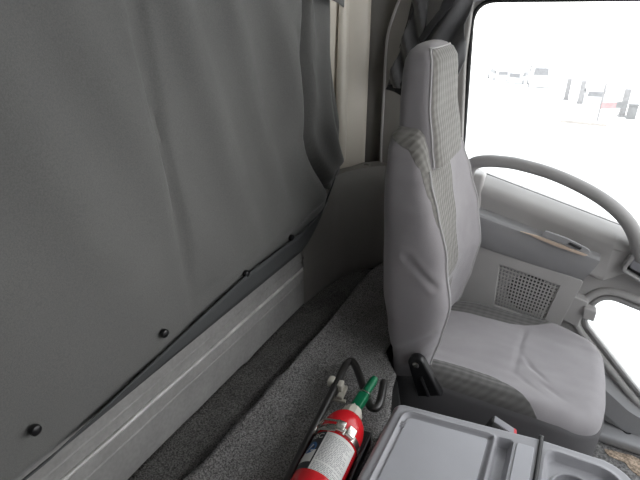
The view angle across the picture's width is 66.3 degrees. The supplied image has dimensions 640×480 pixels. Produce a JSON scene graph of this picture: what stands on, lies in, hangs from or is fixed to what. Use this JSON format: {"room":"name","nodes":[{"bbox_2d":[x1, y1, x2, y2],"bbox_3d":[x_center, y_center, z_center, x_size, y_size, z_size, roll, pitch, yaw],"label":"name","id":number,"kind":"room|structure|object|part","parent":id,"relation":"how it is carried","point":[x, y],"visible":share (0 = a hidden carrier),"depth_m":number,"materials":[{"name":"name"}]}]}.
{"room":"vehicle interior","nodes":[
{"label":"vehicle interior","id":0,"kind":"room"},
{"bbox_2d":[330,0,370,168],"bbox_3d":[-0.371,0.144,0.724,0.066,1.500,2.085,13,29,25],"label":"wall","id":1,"kind":"structure","parent":0,"point":[359,10],"depth_m":1.39,"materials":[{"name":"paint"}]},
{"bbox_2d":[16,251,303,479],"bbox_3d":[-0.364,0.326,0.831,0.021,0.280,1.720,13,29,25],"label":"trim","id":2,"kind":"structure","parent":1,"relation":"attached to","point":[122,439],"depth_m":0.97,"materials":[{"name":"paint"}]},
{"bbox_2d":[336,0,348,160],"bbox_3d":[0.065,-0.553,1.289,0.018,0.710,0.055,13,29,25],"label":"trim","id":3,"kind":"structure","parent":1,"relation":"attached to","point":[343,21],"depth_m":1.32,"materials":[{"name":"paint"}]},
{"bbox_2d":[302,161,386,303],"bbox_3d":[0.150,-0.032,1.498,0.547,0.370,0.193,-10,28,-19],"label":"trim","id":4,"kind":"structure","parent":1,"relation":"attached to","point":[348,237],"depth_m":1.48,"materials":[{"name":"plastic"}]},
{"bbox_2d":[356,268,400,479],"bbox_3d":[-0.150,0.543,0.932,0.378,0.200,1.910,13,29,25],"label":"floor","id":5,"kind":"structure","parent":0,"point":[396,401],"depth_m":1.10,"materials":[{"name":"grey carpet"}]},
{"bbox_2d":[128,269,370,479],"bbox_3d":[-0.223,0.405,0.983,0.155,0.024,1.630,13,29,25],"label":"carpet","id":6,"kind":"object","parent":5,"relation":"on","point":[189,446],"visible":0.75,"depth_m":1.10,"materials":[{"name":"grey carpet"}]},
{"bbox_2d":[183,262,395,479],"bbox_3d":[-0.072,0.412,0.931,0.290,0.028,1.685,13,29,25],"label":"carpet","id":7,"kind":"object","parent":5,"relation":"on","point":[264,442],"visible":0.59,"depth_m":1.08,"materials":[{"name":"grey carpet"}]},
{"bbox_2d":[291,375,377,479],"bbox_3d":[0.019,0.382,0.859,0.093,0.096,0.420,11,28,22],"label":"fire extinguisher","id":8,"kind":"object","parent":7,"relation":"on","point":[338,449],"visible":1,"depth_m":0.86,"materials":[{"name":"red metal"}]},
{"bbox_3d":[-0.015,0.365,0.845,0.026,0.028,0.082,11,28,22],"label":"class panel","id":9,"kind":"part","parent":8,"relation":"part of","materials":[{"name":"white paper"}]},
{"bbox_2d":[310,435,348,479],"bbox_3d":[0.019,0.370,0.826,0.046,0.023,0.074,11,28,22],"label":"print","id":10,"kind":"object","parent":8,"relation":"on","point":[329,456],"depth_m":0.82,"materials":[{"name":"grey paper"}]},
{"bbox_3d":[0.098,0.304,0.999,0.018,0.027,0.061,16,31,29],"label":"lever","id":11,"kind":"part","parent":8,"relation":"part of","materials":[{"name":"green plastic"}]},
{"bbox_2d":[283,357,387,479],"bbox_3d":[0.017,0.378,0.948,0.134,0.031,0.436,13,29,25],"label":"rod","id":12,"kind":"object","parent":7,"relation":"on","point":[336,383],"visible":0.94,"depth_m":1.02,"materials":[{"name":"black metal"}]},
{"bbox_2d":[365,0,396,161],"bbox_3d":[0.271,-0.246,1.514,0.281,1.500,0.046,7,27,14],"label":"wall","id":13,"kind":"structure","parent":0,"point":[381,10],"depth_m":1.42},
{"bbox_2d":[380,0,474,162],"bbox_3d":[0.309,-0.312,1.428,0.296,0.878,0.049,13,29,25],"label":"trim","id":14,"kind":"structure","parent":13,"relation":"attached to","point":[390,112],"depth_m":1.35,"materials":[{"name":"plastic"}]},
{"bbox_2d":[386,0,473,94],"bbox_3d":[0.277,-0.508,1.273,0.218,0.272,0.037,15,30,28],"label":"curtain","id":15,"kind":"object","parent":13,"relation":"hanging from","point":[448,24],"visible":0.66,"depth_m":1.24,"materials":[{"name":"fabric"}]},
{"bbox_3d":[0.231,-0.531,1.297,0.104,0.251,0.031,13,29,25],"label":"panel","id":16,"kind":"part","parent":15,"relation":"part of","materials":[{"name":"fabric"}]},
{"bbox_3d":[0.310,-0.522,1.242,0.142,0.218,0.030,13,29,25],"label":"panel","id":17,"kind":"part","parent":15,"relation":"part of","materials":[{"name":"fabric"}]},
{"bbox_2d":[459,0,639,435],"bbox_3d":[0.868,-0.015,1.204,1.185,1.360,0.127,13,29,25],"label":"door","id":18,"kind":"structure","parent":13,"relation":"in","point":[542,256],"depth_m":1.36,"materials":[{"name":"plastic"}]},
{"bbox_3d":[0.440,-0.139,1.407,0.055,0.125,0.050,13,29,25],"label":"handle mount","id":19,"kind":"part","parent":18,"relation":"part of","materials":[{"name":"plastic"}]},
{"bbox_3d":[0.577,0.158,1.469,0.345,0.288,0.016,13,29,25],"label":"speaker panel","id":20,"kind":"part","parent":18,"relation":"part of","materials":[{"name":"plastic"}]},
{"bbox_2d":[494,264,559,319],"bbox_3d":[0.606,0.157,1.448,0.173,0.162,0.004,13,29,25],"label":"speaker grille","id":21,"kind":"object","parent":18,"relation":"attached to","point":[524,289],"depth_m":1.44,"materials":[{"name":"plastic"}]},
{"bbox_3d":[0.588,0.010,1.377,0.356,0.179,0.075,13,29,25],"label":"armrest","id":22,"kind":"part","parent":18,"relation":"part of","materials":[{"name":"plastic"}]},
{"bbox_3d":[0.617,-0.086,1.297,0.500,0.260,0.094,13,29,25],"label":"grab handle","id":23,"kind":"part","parent":18,"relation":"part of","materials":[{"name":"plastic"}]},
{"bbox_3d":[0.811,0.026,1.276,0.973,0.326,0.052,13,29,25],"label":"sill moulding","id":24,"kind":"part","parent":18,"relation":"part of","materials":[{"name":"plastic"}]},
{"bbox_2d":[568,242,581,249],"bbox_3d":[0.670,0.016,1.287,0.034,0.016,0.008,13,29,25],"label":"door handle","id":25,"kind":"object","parent":18,"relation":"attached to","point":[571,245],"depth_m":1.29,"materials":[{"name":"black plastic"}]},
{"bbox_3d":[0.758,0.203,1.379,0.033,0.038,0.030,13,29,25],"label":"stop knob","id":26,"kind":"part","parent":18,"relation":"part of","materials":[{"name":"plastic"}]},
{"bbox_3d":[0.825,0.455,1.483,1.000,0.270,0.035,13,29,25],"label":"moulding","id":27,"kind":"part","parent":18,"relation":"part of","materials":[{"name":"plastic"}]},
{"bbox_3d":[0.841,0.077,1.259,0.082,0.054,0.012,13,29,25],"label":"handle lever","id":28,"kind":"part","parent":18,"relation":"part of","materials":[{"name":"grey plastic"}]},
{"bbox_2d":[598,420,639,454],"bbox_3d":[0.874,0.575,1.503,1.180,0.037,0.110,13,29,25],"label":"trim","id":29,"kind":"structure","parent":13,"relation":"attached to","point":[612,435],"depth_m":1.45,"materials":[{"name":"plastic"}]},
{"bbox_2d":[592,441,639,479],"bbox_3d":[0.341,0.988,0.754,1.620,0.040,2.140,13,29,25],"label":"floor","id":30,"kind":"structure","parent":0,"point":[599,452],"depth_m":1.43,"materials":[{"name":"carpet"}]},
{"bbox_2d":[357,405,630,479],"bbox_3d":[0.234,0.655,0.814,0.408,0.502,0.496,13,29,25],"label":"console","id":31,"kind":"object","parent":30,"relation":"on","point":[414,443],"visible":1,"depth_m":0.84,"materials":[{"name":"plastic"}]},
{"bbox_3d":[0.132,0.426,0.726,0.142,0.004,0.439,13,29,25],"label":"lid","id":32,"kind":"part","parent":31,"relation":"part of","materials":[{"name":"plastic"}]},
{"bbox_3d":[0.253,0.447,0.674,0.030,0.003,0.456,13,29,25],"label":"flat lid","id":33,"kind":"part","parent":31,"relation":"part of","materials":[{"name":"plastic"}]},
{"bbox_2d":[533,435,543,479],"bbox_3d":[0.288,0.491,0.717,0.007,0.123,0.481,13,29,25],"label":"strap","id":34,"kind":"object","parent":31,"relation":"attached to","point":[541,437],"visible":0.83,"depth_m":0.83,"materials":[{"name":"black plastic"}]},
{"bbox_2d":[384,40,605,455],"bbox_3d":[0.437,0.129,1.187,0.545,1.117,0.462,13,29,25],"label":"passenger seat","id":35,"kind":"object","parent":30,"relation":"on","point":[472,362],"visible":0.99,"depth_m":1.10,"materials":[{"name":"fabric"}]},
{"bbox_3d":[0.242,0.315,1.124,0.085,0.112,0.022,13,29,25],"label":"recliner lever","id":36,"kind":"part","parent":35,"relation":"part of","materials":[{"name":"black plastic"}]},
{"bbox_3d":[0.286,0.022,1.240,0.188,0.662,0.430,13,29,25],"label":"backrest","id":37,"kind":"part","parent":35,"relation":"part of","materials":[{"name":"fabric"}]},
{"bbox_2d":[410,301,605,435],"bbox_3d":[0.466,0.344,1.293,0.490,0.207,0.429,13,29,25],"label":"seat cushion","id":38,"kind":"object","parent":35,"relation":"on","point":[537,376],"depth_m":1.15,"materials":[{"name":"fabric"}]},
{"bbox_2d":[485,416,516,433],"bbox_3d":[0.341,0.560,1.062,0.093,0.453,0.048,9,28,17],"label":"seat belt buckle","id":39,"kind":"object","parent":30,"relation":"on","point":[494,422],"visible":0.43,"depth_m":0.96,"materials":[{"name":"plastic"}]},
{"bbox_2d":[605,449,639,475],"bbox_3d":[0.889,0.642,1.407,0.128,0.002,0.069,13,29,25],"label":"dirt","id":40,"kind":"structure","parent":30,"relation":"on","point":[633,463],"depth_m":1.42,"materials":[{"name":"brown soil"}]},
{"label":"outside","id":41,"kind":"structure","parent":0,"visible":0},
{"bbox_2d":[465,67,639,385],"bbox_3d":[29.203,-28.601,94.856,280.000,28.424,320.000,13,29,25],"label":"ground","id":42,"kind":"structure","parent":41,"point":[504,118],"depth_m":14.02,"materials":[{"name":"white"}]},
{"bbox_2d":[487,68,508,80],"bbox_3d":[23.650,-22.024,65.140,1.820,1.449,3.819,0,26,-1],"label":"parked car","id":43,"kind":"object","parent":42,"relation":"on","point":[494,73],"visible":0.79,"depth_m":63.74,"materials":[{"name":"white metal"}]},
{"bbox_2d":[506,70,528,83],"bbox_3d":[23.238,-18.927,56.906,1.820,1.450,3.819,20,33,35],"label":"parked car","id":44,"kind":"object","parent":42,"relation":"on","point":[515,76],"visible":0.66,"depth_m":55.70,"materials":[{"name":"white metal"}]},
{"bbox_2d":[527,62,550,87],"bbox_3d":[22.272,-16.733,49.782,1.920,2.300,4.221,9,28,17],"label":"van","id":45,"kind":"object","parent":42,"relation":"on","point":[539,73],"visible":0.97,"depth_m":48.06,"materials":[{"name":"white metal"}]},
{"bbox_2d":[563,78,571,99],"bbox_3d":[16.243,-9.823,32.144,0.338,1.450,0.338,13,29,25],"label":"concrete post","id":46,"kind":"object","parent":42,"relation":"on","point":[569,81],"visible":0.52,"depth_m":32.01,"materials":[{"name":"grey concrete"}]},
{"bbox_2d":[576,80,586,103],"bbox_3d":[15.560,-8.731,29.161,0.338,1.450,0.338,13,29,25],"label":"concrete post","id":47,"kind":"object","parent":42,"relation":"on","point":[583,83],"visible":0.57,"depth_m":29.03,"materials":[{"name":"grey concrete"}]},
{"bbox_2d":[560,118,606,126],"bbox_3d":[10.140,-4.481,18.887,1.600,0.220,0.500,13,29,25],"label":"block","id":48,"kind":"object","parent":42,"relation":"on","point":[563,120],"visible":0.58,"depth_m":18.74,"materials":[{"name":"white concrete"}]},
{"bbox_2d":[582,85,605,103],"bbox_3d":[17.288,-9.235,31.094,1.270,1.000,3.015,10,28,20],"label":"parked car","id":49,"kind":"object","parent":42,"relation":"on","point":[593,94],"visible":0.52,"depth_m":29.99,"materials":[{"name":"white metal"}]},
{"bbox_2d":[596,83,627,120],"bbox_3d":[11.889,-5.530,19.809,0.974,1.500,0.082,8,28,17],"label":"barrier","id":50,"kind":"object","parent":42,"relation":"on","point":[609,105],"visible":0.89,"depth_m":19.84,"materials":[{"name":"metal"}]},
{"bbox_3d":[11.716,-5.458,19.888,0.514,0.300,0.132,13,29,25],"label":"red panel","id":51,"kind":"part","parent":50,"relation":"part of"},
{"bbox_3d":[12.169,-5.459,19.766,0.388,0.310,0.100,13,29,25],"label":"grey panel","id":52,"kind":"part","parent":50,"relation":"part of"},
{"bbox_2d":[617,89,631,117],"bbox_3d":[13.891,-6.192,22.358,0.338,1.350,0.338,13,29,25],"label":"concrete post","id":53,"kind":"object","parent":42,"relation":"on","point":[627,92],"visible":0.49,"depth_m":22.19,"materials":[{"name":"grey concrete"}]},
{"bbox_2d":[625,103,639,119],"bbox_3d":[13.854,-5.681,21.762,0.400,0.710,0.400,13,29,25],"label":"litter bin","id":54,"kind":"object","parent":42,"relation":"on","point":[632,110],"visible":0.87,"depth_m":21.61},
{"bbox_3d":[0.224,-0.404,0.141,1.390,0.030,2.150,13,29,25],"label":"ceiling","id":55,"kind":"structure","parent":0,"visible":0},
{"bbox_2d":[0,0,343,479],"bbox_3d":[-0.299,-0.135,0.641,0.084,0.887,1.540,13,29,25],"label":"curtain","id":56,"kind":"object","parent":55,"relation":"hanging from","point":[161,161],"visible":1,"depth_m":0.76,"materials":[{"name":"fabric"}]}
]}

